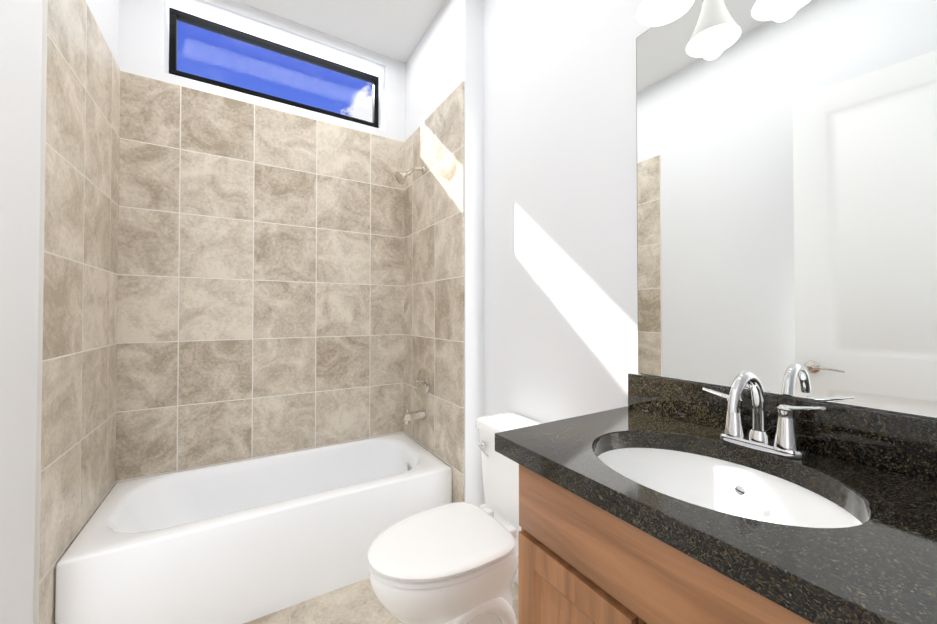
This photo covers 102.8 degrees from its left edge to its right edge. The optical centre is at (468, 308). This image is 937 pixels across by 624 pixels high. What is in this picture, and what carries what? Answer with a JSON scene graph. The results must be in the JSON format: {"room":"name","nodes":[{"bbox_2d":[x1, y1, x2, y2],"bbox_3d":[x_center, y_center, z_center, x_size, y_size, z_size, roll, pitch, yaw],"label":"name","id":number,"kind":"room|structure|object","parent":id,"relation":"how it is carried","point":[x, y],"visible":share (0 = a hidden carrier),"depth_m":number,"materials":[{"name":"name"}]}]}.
{"room":"bathroom","nodes":[
{"label":"bathroom","id":0,"kind":"room"},
{"bbox_2d":[0,0,118,623],"bbox_3d":[-1.168,-0.261,0.749,0.140,3.080,3.011,0,-1,-31],"label":"wall","id":1,"kind":"structure","parent":0,"point":[20,76],"depth_m":1.07,"materials":[{"name":"white paint"}]},
{"bbox_2d":[34,0,119,623],"bbox_3d":[-1.552,0.039,1.521,0.010,2.500,0.827,0,-1,-31],"label":"wall tile","id":2,"kind":"structure","parent":1,"relation":"attached to","point":[77,312],"depth_m":1.39,"materials":[{"name":"beige tile"}]},
{"bbox_2d":[118,0,404,141],"bbox_3d":[-1.062,-0.239,2.447,1.805,3.080,0.220,0,-1,-31],"label":"wall","id":3,"kind":"structure","parent":0,"point":[143,37],"depth_m":2.25,"materials":[{"name":"white paint"}]},
{"bbox_2d":[115,70,403,483],"bbox_3d":[-1.114,0.049,2.277,1.544,2.500,0.010,0,-1,-31],"label":"wall tile","id":4,"kind":"structure","parent":3,"relation":"attached to","point":[260,281],"depth_m":2.17,"materials":[{"name":"beige tile"}]},
{"bbox_2d":[169,8,378,127],"bbox_3d":[-1.194,-1.519,2.459,1.215,0.380,0.050,0,-1,-31],"label":"window","id":5,"kind":"structure","parent":3,"relation":"attached to","point":[175,15],"depth_m":2.37,"materials":[{"name":"black"}]},
{"bbox_2d":[177,20,373,121],"bbox_3d":[-1.194,-1.519,2.459,1.151,0.316,0.006,0,-1,-31],"label":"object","id":6,"kind":"structure","parent":5,"relation":"in","point":[275,79],"depth_m":2.43,"materials":[{"name":"blue glass"}]},
{"bbox_2d":[236,0,446,62],"bbox_3d":[-0.386,-1.845,1.181,2.205,0.100,3.121,0,-1,-31],"label":"ceiling","id":7,"kind":"structure","parent":0,"point":[395,29],"depth_m":2.30,"materials":[{"name":"white paint"}]},
{"bbox_2d":[244,578,518,623],"bbox_3d":[-0.386,1.335,1.140,2.205,0.100,3.121,0,-1,-31],"label":"floor","id":8,"kind":"structure","parent":0,"point":[358,602],"depth_m":1.60,"materials":[{"name":"tile"}]},
{"bbox_2d":[55,433,451,623],"bbox_3d":[-0.923,1.080,1.951,1.518,0.430,0.717,0,-1,-31],"label":"bathtub","id":9,"kind":"object","parent":8,"relation":"on","point":[242,541],"visible":1,"depth_m":1.65,"materials":[{"name":"white ceramic"}]},
{"bbox_2d":[368,413,541,623],"bbox_3d":[0.000,0.886,1.409,0.754,0.804,0.462,0,-1,-31],"label":"toilet","id":10,"kind":"object","parent":8,"relation":"on","point":[454,563],"visible":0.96,"depth_m":1.28,"materials":[{"name":"white ceramic"}]},
{"bbox_2d":[495,370,936,623],"bbox_3d":[0.538,0.709,0.720,0.565,1.141,0.910,0,-1,-31],"label":"bathroom vanity","id":11,"kind":"object","parent":8,"relation":"on","point":[658,500],"visible":1,"depth_m":0.73,"materials":[{"name":"black stone"}]},
{"bbox_2d":[405,0,484,506],"bbox_3d":[-0.125,-0.240,2.392,0.261,3.080,0.846,0,-1,-31],"label":"wall","id":12,"kind":"structure","parent":0,"point":[444,60],"depth_m":2.01,"materials":[{"name":"white paint"}]},
{"bbox_2d":[404,81,463,502],"bbox_3d":[-0.241,0.050,2.318,0.010,2.500,0.827,0,-1,-31],"label":"wall tile","id":13,"kind":"structure","parent":12,"relation":"attached to","point":[434,267],"depth_m":2.21,"materials":[{"name":"beige tile"}]},
{"bbox_2d":[395,165,425,184],"bbox_3d":[-0.365,-0.842,2.339,0.191,0.147,0.084,0,-1,-31],"label":"shower head","id":14,"kind":"object","parent":13,"relation":"attached to","point":[401,177],"visible":1,"depth_m":2.32},
{"bbox_2d":[402,409,425,423],"bbox_3d":[-0.342,0.668,2.333,0.138,0.088,0.062,0,-1,-31],"label":"tub spout","id":15,"kind":"object","parent":13,"relation":"attached to","point":[408,417],"visible":1,"depth_m":2.31,"materials":[{"name":"silver metal"}]},
{"bbox_2d":[414,368,429,395],"bbox_3d":[-0.311,0.464,2.348,0.072,0.172,0.184,0,-1,-31],"label":"shower valve","id":16,"kind":"object","parent":13,"relation":"attached to","point":[422,383],"visible":0.98,"depth_m":2.33,"materials":[{"name":"silver metal"}]},
{"bbox_2d":[484,0,936,502],"bbox_3d":[0.615,-0.254,1.291,0.140,3.080,1.805,0,-1,-31],"label":"wall","id":17,"kind":"structure","parent":0,"point":[560,243],"depth_m":1.55,"materials":[{"name":"white paint"}]},
{"bbox_2d":[514,570,518,585],"bbox_3d":[0.318,1.240,1.611,0.015,0.100,0.915,0,-1,-31],"label":"baseboard","id":18,"kind":"structure","parent":17,"relation":"attached to","point":[516,579],"depth_m":1.73,"materials":[{"name":"white paint"}]},
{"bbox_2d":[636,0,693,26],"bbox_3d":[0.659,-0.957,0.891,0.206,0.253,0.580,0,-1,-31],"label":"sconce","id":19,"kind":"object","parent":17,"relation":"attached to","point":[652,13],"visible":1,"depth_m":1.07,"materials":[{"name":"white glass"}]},
{"bbox_2d":[636,0,936,418],"bbox_3d":[0.787,-0.348,0.864,0.006,1.113,0.875,0,-1,-31],"label":"mirror","id":20,"kind":"object","parent":17,"relation":"attached to","point":[786,197],"visible":1,"depth_m":0.89,"materials":[{"name":"white mirror"}]}
]}

